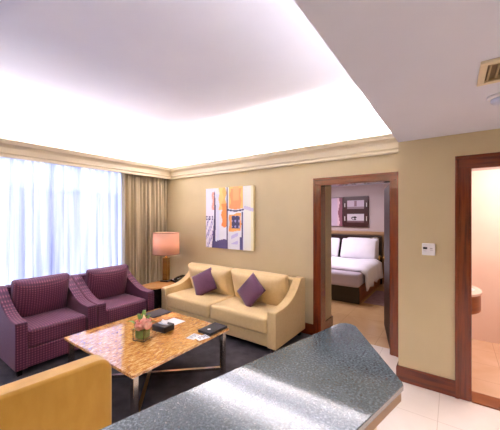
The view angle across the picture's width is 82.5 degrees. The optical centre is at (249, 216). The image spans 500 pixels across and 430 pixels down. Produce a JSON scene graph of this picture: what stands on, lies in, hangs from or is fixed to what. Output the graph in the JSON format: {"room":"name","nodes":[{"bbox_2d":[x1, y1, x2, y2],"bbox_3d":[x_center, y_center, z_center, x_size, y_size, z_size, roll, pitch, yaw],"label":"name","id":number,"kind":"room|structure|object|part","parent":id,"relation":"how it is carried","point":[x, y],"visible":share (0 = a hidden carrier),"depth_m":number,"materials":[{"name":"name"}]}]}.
{"room":"hotel room","nodes":[
{"label":"hotel room","id":0,"kind":"room"},
{"bbox_2d":[0,0,368,147],"bbox_3d":[-1.759,-1.430,1.899,4.830,0.100,6.250,0,0,35],"label":"ceiling","id":1,"kind":"structure","parent":0,"point":[155,73],"depth_m":2.65,"materials":[{"name":"paint"}]},
{"bbox_2d":[0,284,499,429],"bbox_3d":[0.539,1.650,2.779,7.550,0.100,10.350,0,0,35],"label":"floor","id":2,"kind":"structure","parent":0,"point":[239,352],"depth_m":2.84,"materials":[{"name":"carpet"}]},
{"bbox_2d":[0,273,96,376],"bbox_3d":[-2.404,1.155,3.354,0.810,0.889,0.790,0,0,35],"label":"armchair","id":3,"kind":"object","parent":2,"relation":"on","point":[37,313],"visible":1,"depth_m":3.18,"materials":[{"name":"purple fabric"}]},
{"bbox_3d":[-2.681,1.165,3.552,0.130,0.730,0.588,0,0,35],"label":"panel","id":4,"kind":"part","parent":3,"relation":"part of","materials":[{"name":"purple fabric"}]},
{"bbox_3d":[-2.603,1.165,3.076,0.810,0.730,0.105,0,0,35],"label":"armrest","id":5,"kind":"part","parent":3,"relation":"part of","materials":[{"name":"purple fabric"}]},
{"bbox_3d":[-2.332,1.565,2.879,0.040,0.070,0.040,0,0,35],"label":"leg","id":6,"kind":"part","parent":3,"relation":"part of","materials":[{"name":"brown wood"}]},
{"bbox_2d":[10,273,69,316],"bbox_3d":[-2.530,0.952,3.445,0.304,0.483,0.579,0,0,35],"label":"cushion","id":7,"kind":"object","parent":3,"relation":"on","point":[42,295],"depth_m":3.34,"materials":[{"name":"purple fabric"}]},
{"bbox_2d":[22,307,85,346],"bbox_3d":[-2.351,1.248,3.317,0.660,0.214,0.574,0,0,35],"label":"seat cushion","id":8,"kind":"object","parent":3,"relation":"on","point":[49,327],"depth_m":3.16,"materials":[{"name":"purple fabric"}]},
{"bbox_3d":[-2.369,1.438,3.330,0.695,0.185,0.586,0,0,35],"label":"seat","id":9,"kind":"part","parent":3,"relation":"part of","materials":[{"name":"purple fabric"}]},
{"bbox_3d":[-2.205,1.165,3.633,0.810,0.730,0.105,0,0,35],"label":"armrest","id":10,"kind":"part","parent":3,"relation":"part of","materials":[{"name":"purple fabric"}]},
{"bbox_2d":[0,355,111,429],"bbox_3d":[-1.300,1.196,1.553,0.700,0.808,0.780,0,0,41],"label":"armchair","id":11,"kind":"object","parent":2,"relation":"on","point":[75,395],"visible":0.98,"depth_m":1.44,"materials":[{"name":"gold fabric"}]},
{"bbox_2d":[70,264,153,326],"bbox_3d":[-1.936,1.155,4.010,0.810,0.889,0.800,0,0,35],"label":"armchair","id":12,"kind":"object","parent":2,"relation":"on","point":[117,295],"visible":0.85,"depth_m":3.92,"materials":[{"name":"purple fabric"}]},
{"bbox_3d":[-2.213,1.165,4.207,0.130,0.730,0.598,0,0,35],"label":"panel","id":13,"kind":"part","parent":12,"relation":"part of","materials":[{"name":"purple fabric"}]},
{"bbox_3d":[-2.138,1.165,3.727,0.810,0.730,0.105,0,0,35],"label":"armrest","id":14,"kind":"part","parent":12,"relation":"part of","materials":[{"name":"purple fabric"}]},
{"bbox_2d":[85,264,128,298],"bbox_3d":[-2.063,0.952,4.100,0.304,0.483,0.589,0,0,35],"label":"cushion","id":15,"kind":"object","parent":12,"relation":"on","point":[111,282],"depth_m":4.00,"materials":[{"name":"purple fabric"}]},
{"bbox_2d":[99,293,145,323],"bbox_3d":[-1.883,1.248,3.972,0.660,0.214,0.584,0,0,35],"label":"seat cushion","id":16,"kind":"object","parent":12,"relation":"on","point":[119,306],"depth_m":3.83,"materials":[{"name":"purple fabric"}]},
{"bbox_3d":[-1.735,1.165,4.293,0.810,0.730,0.105,0,0,35],"label":"armrest","id":17,"kind":"part","parent":12,"relation":"part of","materials":[{"name":"purple fabric"}]},
{"bbox_2d":[64,308,228,415],"bbox_3d":[-0.998,1.375,2.837,1.140,0.450,1.090,0,0,35],"label":"coffee table","id":18,"kind":"object","parent":2,"relation":"on","point":[113,341],"visible":0.68,"depth_m":2.61,"materials":[{"name":"orange wood"}]},
{"bbox_3d":[-1.716,1.387,2.735,0.044,0.425,0.044,0,0,35],"label":"leg","id":19,"kind":"part","parent":18,"relation":"part of","materials":[{"name":"silver metal"}]},
{"bbox_3d":[-0.861,1.387,2.125,0.044,0.425,0.044,0,0,35],"label":"leg","id":20,"kind":"part","parent":18,"relation":"part of","materials":[{"name":"silver metal"}]},
{"bbox_2d":[128,310,155,342],"bbox_3d":[-1.028,1.028,2.706,0.203,0.242,0.220,0,0,-44],"label":"flower vase","id":21,"kind":"object","parent":18,"relation":"on","point":[142,332],"visible":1,"depth_m":2.65,"materials":[{"name":"clear glass"}]},
{"bbox_3d":[-1.012,1.095,2.688,0.123,0.108,0.123,0,0,18],"label":"vase glass","id":22,"kind":"part","parent":21,"relation":"part of","materials":[{"name":"green"}]},
{"bbox_2d":[146,308,171,317],"bbox_3d":[-1.105,1.145,3.402,0.210,0.009,0.255,0,0,35],"label":"desk pad","id":23,"kind":"object","parent":18,"relation":"on","point":[159,312],"visible":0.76,"depth_m":3.41,"materials":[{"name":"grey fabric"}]},
{"bbox_2d":[152,319,173,333],"bbox_3d":[-0.884,1.102,2.903,0.180,0.094,0.136,0,0,29],"label":"tissue box","id":24,"kind":"object","parent":18,"relation":"on","point":[163,326],"visible":1,"depth_m":2.86,"materials":[{"name":"black"}]},
{"bbox_2d":[168,318,184,324],"bbox_3d":[-0.846,1.149,3.119,0.190,0.002,0.196,0,0,36],"label":"paper sheet","id":25,"kind":"object","parent":18,"relation":"on","point":[175,321],"visible":0.57,"depth_m":3.13,"materials":[{"name":"white paper"}]},
{"bbox_2d":[187,334,200,339],"bbox_3d":[-0.541,1.149,2.738,0.090,0.002,0.120,0,0,27],"label":"leaflet","id":26,"kind":"object","parent":18,"relation":"on","point":[192,336],"visible":1,"depth_m":2.74,"materials":[{"name":"white paper"}]},
{"bbox_2d":[195,334,209,340],"bbox_3d":[-0.454,1.147,2.713,0.120,0.002,0.090,0,0,-40],"label":"leaflet","id":27,"kind":"object","parent":18,"relation":"on","point":[202,337],"visible":1,"depth_m":2.71,"materials":[{"name":"white paper"}]},
{"bbox_2d":[198,322,226,335],"bbox_3d":[-0.379,1.137,2.901,0.173,0.025,0.253,0,0,35],"label":"folder","id":28,"kind":"object","parent":18,"relation":"on","point":[211,329],"visible":1,"depth_m":2.88,"materials":[{"name":"black leather"}]},
{"bbox_3d":[-0.280,1.387,2.939,0.044,0.425,0.044,0,0,35],"label":"leg","id":29,"kind":"part","parent":18,"relation":"part of","materials":[{"name":"silver metal"}]},
{"bbox_2d":[142,281,173,308],"bbox_3d":[-1.446,1.350,4.741,0.400,0.500,0.740,0,0,35],"label":"side table","id":30,"kind":"object","parent":2,"relation":"on","point":[156,286],"visible":0.34,"depth_m":4.50,"materials":[{"name":"brown wood"}]},
{"bbox_2d":[152,232,179,281],"bbox_3d":[-1.440,0.683,4.896,0.449,0.833,0.449,0,0,15],"label":"table lamp","id":31,"kind":"object","parent":30,"relation":"on","point":[165,244],"visible":0.99,"depth_m":4.74,"materials":[{"name":"orange"}]},
{"bbox_3d":[-1.440,0.452,4.896,0.444,0.365,0.444,0,0,15],"label":"lamp shade","id":32,"kind":"part","parent":31,"relation":"part of","materials":[{"name":"pink fabric"}]},
{"bbox_2d":[171,275,184,282],"bbox_3d":[-1.231,1.043,4.870,0.210,0.113,0.178,0,0,-42],"label":"telephone","id":33,"kind":"object","parent":30,"relation":"on","point":[176,279],"visible":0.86,"depth_m":4.80,"materials":[{"name":"black plastic"}]},
{"bbox_2d":[161,262,304,352],"bbox_3d":[-0.319,1.181,4.177,2.070,0.838,0.810,0,0,35],"label":"sofa","id":34,"kind":"object","parent":2,"relation":"on","point":[277,316],"visible":0.88,"depth_m":3.78,"materials":[{"name":"beige fabric"}]},
{"bbox_3d":[-1.111,1.175,4.747,0.118,0.710,0.800,0,0,35],"label":"armrest","id":35,"kind":"part","parent":34,"relation":"part of","materials":[{"name":"beige fabric"}]},
{"bbox_2d":[167,288,234,317],"bbox_3d":[-0.734,1.287,4.386,0.913,0.224,0.670,0,0,35],"label":"seat cushion","id":36,"kind":"object","parent":34,"relation":"on","point":[185,301],"depth_m":4.17,"materials":[{"name":"beige fabric"}]},
{"bbox_2d":[192,267,216,294],"bbox_3d":[-0.703,1.000,4.352,0.477,0.456,0.191,0,0,12],"label":"throw pillow","id":37,"kind":"object","parent":34,"relation":"on","point":[204,282],"visible":0.98,"depth_m":4.30,"materials":[{"name":"purple fabric"}]},
{"bbox_2d":[188,262,235,295],"bbox_3d":[-0.606,0.998,4.566,0.916,0.473,0.343,0,0,35],"label":"cushion","id":38,"kind":"object","parent":34,"relation":"on","point":[222,275],"depth_m":4.32,"materials":[{"name":"beige fabric"}]},
{"bbox_3d":[-0.339,1.458,4.148,1.866,0.145,0.680,0,0,35],"label":"seat","id":39,"kind":"part","parent":34,"relation":"part of","materials":[{"name":"beige fabric"}]},
{"bbox_2d":[210,296,275,333],"bbox_3d":[0.015,1.287,3.853,0.913,0.224,0.670,0,0,35],"label":"seat cushion","id":40,"kind":"object","parent":34,"relation":"on","point":[231,311],"depth_m":3.63,"materials":[{"name":"beige fabric"}]},
{"bbox_2d":[237,273,265,306],"bbox_3d":[0.009,0.995,3.844,0.195,0.463,0.482,0,0,-33],"label":"throw pillow","id":41,"kind":"object","parent":34,"relation":"on","point":[252,289],"visible":0.98,"depth_m":3.79,"materials":[{"name":"purple fabric"}]},
{"bbox_2d":[231,268,288,305],"bbox_3d":[0.142,0.998,4.032,0.916,0.473,0.343,0,0,35],"label":"cushion","id":42,"kind":"object","parent":34,"relation":"on","point":[276,286],"depth_m":3.82,"materials":[{"name":"beige fabric"}]},
{"bbox_3d":[0.478,1.175,3.614,0.118,0.710,0.800,0,0,35],"label":"armrest","id":43,"kind":"part","parent":34,"relation":"part of","materials":[{"name":"beige fabric"}]},
{"bbox_3d":[-0.121,1.183,4.453,1.870,0.695,0.130,0,0,35],"label":"panel","id":44,"kind":"part","parent":34,"relation":"part of","materials":[{"name":"beige fabric"}]},
{"bbox_2d":[100,323,402,429],"bbox_3d":[-0.266,1.150,0.771,2.838,0.900,0.559,0,0,-41],"label":"countertop","id":45,"kind":"structure","parent":2,"relation":"on","point":[332,378],"depth_m":1.12,"materials":[{"name":"stone"}]},
{"bbox_2d":[331,234,382,303],"bbox_3d":[1.810,1.025,6.527,2.086,1.150,2.030,0,0,35],"label":"bed","id":46,"kind":"object","parent":2,"relation":"on","point":[353,280],"visible":0.44,"depth_m":5.50,"materials":[{"name":"white fabric"}]},
{"bbox_2d":[331,238,339,256],"bbox_3d":[1.873,0.755,7.275,0.800,0.464,0.294,0,0,35],"label":"bed pillow","id":47,"kind":"object","parent":46,"relation":"on","point":[335,242],"visible":0.38,"depth_m":7.04,"materials":[{"name":"white fabric"}]},
{"bbox_3d":[1.795,1.170,6.495,1.840,0.280,1.960,0,0,35],"label":"mattress","id":48,"kind":"part","parent":46,"relation":"part of","materials":[{"name":"grey fabric"}]},
{"bbox_2d":[331,256,382,290],"bbox_3d":[1.753,1.169,6.436,2.072,0.438,1.352,0,0,35],"label":"duvet","id":49,"kind":"object","parent":46,"relation":"on","point":[371,270],"depth_m":5.77,"materials":[{"name":"white fabric"}]},
{"bbox_2d":[340,238,376,258],"bbox_3d":[2.573,0.755,6.775,0.800,0.464,0.294,0,0,35],"label":"bed pillow","id":50,"kind":"object","parent":46,"relation":"on","point":[350,248],"visible":0.9,"depth_m":6.67,"materials":[{"name":"white fabric"}]},
{"bbox_2d":[348,237,378,258],"bbox_3d":[2.724,0.745,6.919,0.740,0.480,0.243,0,0,35],"label":"bed pillow","id":51,"kind":"object","parent":46,"relation":"on","point":[377,249],"visible":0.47,"depth_m":6.70,"materials":[{"name":"white fabric"}]},
{"bbox_2d":[364,290,383,305],"bbox_3d":[2.736,1.594,5.523,0.760,0.012,1.070,0,0,35],"label":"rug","id":52,"kind":"object","parent":2,"relation":"on","point":[377,298],"visible":0.44,"depth_m":5.49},
{"bbox_2d":[166,153,397,323],"bbox_3d":[-0.031,0.100,4.598,4.510,3.000,0.150,0,0,35],"label":"wall","id":53,"kind":"structure","parent":0,"point":[284,194],"depth_m":4.26,"materials":[{"name":"paint"}]},
{"bbox_2d":[0,103,390,166],"bbox_3d":[-1.828,-1.120,1.949,4.360,0.520,6.250,0,0,35],"label":"trim","id":54,"kind":"structure","parent":53,"relation":"attached to","point":[359,121],"depth_m":4.23,"materials":[{"name":"paint"}]},
{"bbox_2d":[206,185,254,250],"bbox_3d":[-0.347,0.018,4.705,1.010,1.015,0.040,0,0,35],"label":"painting","id":55,"kind":"object","parent":53,"relation":"attached to","point":[230,211],"visible":1,"depth_m":4.65,"materials":[{"name":"multicoloured paper"}]},
{"bbox_2d":[170,133,397,178],"bbox_3d":[0.071,-0.839,4.354,4.060,0.208,0.128,0,0,35],"label":"trim","id":56,"kind":"structure","parent":53,"relation":"attached to","point":[382,144],"depth_m":3.93,"materials":[{"name":"beige paint"}]},
{"bbox_2d":[301,323,312,334],"bbox_3d":[-0.340,1.529,4.715,2.970,0.142,0.018,0,0,35],"label":"baseboard","id":57,"kind":"structure","parent":53,"relation":"attached to","point":[308,329],"depth_m":3.89,"materials":[{"name":"brown wood"}]},
{"bbox_2d":[313,172,397,356],"bbox_3d":[1.327,0.541,3.616,1.036,2.118,0.195,0,0,35],"label":"door frame","id":58,"kind":"structure","parent":53,"relation":"in","point":[319,184],"depth_m":3.67,"materials":[{"name":"brown wood"}]},
{"bbox_2d":[378,183,389,346],"bbox_3d":[1.824,0.591,3.855,0.120,2.002,0.800,0,0,21],"label":"door","id":59,"kind":"structure","parent":58,"relation":"attached to","point":[386,257],"depth_m":3.71,"materials":[{"name":"brown wood"}]},
{"bbox_3d":[1.861,0.591,3.841,0.040,2.002,0.800,0,0,21],"label":"panel","id":60,"kind":"part","parent":59,"relation":"part of","materials":[{"name":"brown wood"}]},
{"bbox_2d":[325,186,330,320],"bbox_3d":[0.991,0.390,4.157,0.285,2.420,0.320,0,0,35],"label":"wall","id":61,"kind":"structure","parent":0,"point":[327,189],"depth_m":4.08,"materials":[{"name":"paint"}]},
{"bbox_2d":[325,316,332,328],"bbox_3d":[0.999,1.530,4.170,0.323,0.140,0.330,0,0,35],"label":"baseboard","id":62,"kind":"structure","parent":61,"relation":"attached to","point":[329,322],"depth_m":4.09,"materials":[{"name":"brown wood"}]},
{"bbox_2d":[331,183,384,186],"bbox_3d":[1.302,-0.860,6.165,4.160,0.080,3.950,0,0,35],"label":"ceiling","id":63,"kind":"structure","parent":0,"point":[376,183],"depth_m":7.19,"materials":[{"name":"paint"}]},
{"bbox_2d":[331,183,388,231],"bbox_3d":[2.405,0.350,7.712,4.160,2.500,0.150,0,0,35],"label":"wall","id":64,"kind":"structure","parent":0,"point":[375,192],"depth_m":7.17,"materials":[{"name":"grey paint"}]},
{"bbox_2d":[331,197,342,225],"bbox_3d":[2.187,-0.135,7.750,0.680,0.770,0.040,0,0,35],"label":"picture frame","id":65,"kind":"object","parent":64,"relation":"attached to","point":[336,203],"visible":0.44,"depth_m":7.62,"materials":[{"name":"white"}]},
{"bbox_2d":[343,196,368,226],"bbox_3d":[2.727,-0.135,7.354,0.630,0.790,0.057,0,0,35],"label":"picture frame","id":66,"kind":"object","parent":64,"relation":"attached to","point":[356,208],"visible":1,"depth_m":7.32,"materials":[{"name":"red wood"}]},
{"bbox_2d":[347,200,363,208],"bbox_3d":[2.714,-0.320,7.335,0.420,0.220,0.001,0,0,35],"label":"photograph","id":67,"kind":"object","parent":66,"relation":"attached to","point":[351,204],"depth_m":7.33},
{"bbox_2d":[347,214,363,222],"bbox_3d":[2.714,0.030,7.335,0.420,0.220,0.001,0,0,35],"label":"photograph","id":68,"kind":"object","parent":66,"relation":"attached to","point":[350,217],"depth_m":7.33},
{"bbox_2d":[331,230,383,283],"bbox_3d":[2.301,0.980,7.565,4.160,1.240,0.210,0,0,35],"label":"trim","id":69,"kind":"structure","parent":64,"relation":"attached to","point":[373,233],"depth_m":7.04,"materials":[{"name":"brown wood"}]},
{"bbox_2d":[294,0,499,141],"bbox_3d":[1.120,-1.058,-0.289,3.040,0.645,6.030,0,0,35],"label":"ceiling","id":70,"kind":"structure","parent":0,"point":[416,63],"depth_m":1.29,"materials":[{"name":"paint"}]},
{"bbox_2d":[477,57,499,86],"bbox_3d":[1.314,-0.727,1.360,0.350,0.016,0.280,0,0,35],"label":"ceiling vent","id":71,"kind":"object","parent":70,"relation":"in","point":[489,70],"visible":1,"depth_m":1.43,"materials":[{"name":"beige metal"}]},
{"bbox_3d":[1.314,-0.727,1.360,0.274,0.011,0.212,0,0,35],"label":"blade","id":72,"kind":"part","parent":71,"relation":"part of","materials":[{"name":"beige metal"}]},
{"bbox_3d":[1.314,-0.727,1.360,0.210,0.011,0.148,0,0,35],"label":"blade","id":73,"kind":"part","parent":71,"relation":"part of","materials":[{"name":"beige metal"}]},
{"bbox_2d":[486,92,499,105],"bbox_3d":[1.518,-0.709,1.724,0.136,0.053,0.136,0,0,35],"label":"smoke detector","id":74,"kind":"object","parent":70,"relation":"attached to","point":[494,99],"visible":1,"depth_m":1.72,"materials":[{"name":"white plastic"}]},
{"bbox_2d":[398,128,499,379],"bbox_3d":[2.740,0.432,1.982,3.040,2.335,0.150,0,0,35],"label":"wall","id":75,"kind":"structure","parent":0,"point":[426,167],"depth_m":2.66,"materials":[{"name":"paint"}]},
{"bbox_2d":[396,363,454,396],"bbox_3d":[1.782,1.528,2.882,0.470,0.143,0.538,0,0,35],"label":"baseboard","id":76,"kind":"structure","parent":75,"relation":"attached to","point":[446,386],"depth_m":2.65,"materials":[{"name":"brown wood"}]},
{"bbox_2d":[422,243,434,255],"bbox_3d":[1.657,0.300,2.645,0.104,0.110,0.028,0,0,35],"label":"thermostat","id":77,"kind":"object","parent":75,"relation":"attached to","point":[427,248],"visible":1,"depth_m":2.63,"materials":[{"name":"white plastic"}]},
{"bbox_2d":[455,152,499,410],"bbox_3d":[2.290,0.532,2.292,1.043,2.135,0.198,0,0,35],"label":"door frame","id":78,"kind":"structure","parent":75,"relation":"in","point":[464,165],"depth_m":2.48,"materials":[{"name":"brown wood"}]},
{"bbox_3d":[2.294,1.593,2.297,0.809,0.014,0.185,0,0,35],"label":"sill","id":79,"kind":"part","parent":78,"relation":"part of","materials":[{"name":"orange wood"}]},
{"bbox_2d":[472,169,499,343],"bbox_3d":[3.453,0.400,3.463,1.800,2.400,0.150,0,0,35],"label":"wall","id":80,"kind":"structure","parent":0,"point":[485,183],"depth_m":3.67,"materials":[{"name":"paint"}]},
{"bbox_3d":[2.256,0.400,3.322,0.015,2.400,1.470,0,0,35],"label":"wall","id":81,"kind":"structure","parent":0,"visible":0},
{"bbox_2d":[472,286,481,314],"bbox_3d":[2.272,0.864,3.047,0.330,0.203,0.618,0,0,35],"label":"basin","id":82,"kind":"object","parent":81,"relation":"attached to","point":[476,292],"visible":0.3,"depth_m":2.84,"materials":[{"name":"orange ceramic"}]},
{"bbox_3d":[-3.664,0.100,3.258,0.150,3.000,6.250,0,0,35],"label":"wall","id":83,"kind":"structure","parent":0,"visible":0},
{"bbox_2d":[0,157,121,285],"bbox_3d":[-3.669,0.380,2.985,0.104,2.410,5.000,0,0,35],"label":"sheer curtain","id":84,"kind":"object","parent":83,"relation":"hanging from","point":[55,219],"visible":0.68,"depth_m":4.18,"materials":[{"name":"white fabric"}]},
{"bbox_2d":[0,137,170,179],"bbox_3d":[-3.429,-0.839,3.091,0.428,0.208,6.250,0,0,35],"label":"trim","id":85,"kind":"structure","parent":83,"relation":"attached to","point":[9,148],"depth_m":4.11,"materials":[{"name":"beige paint"}]},
{"bbox_2d":[121,173,166,284],"bbox_3d":[-1.917,0.382,5.244,0.172,2.413,0.954,0,0,35],"label":"drape","id":86,"kind":"object","parent":83,"relation":"hanging from","point":[144,198],"visible":0.64,"depth_m":5.18,"materials":[{"name":"beige fabric"}]}
]}

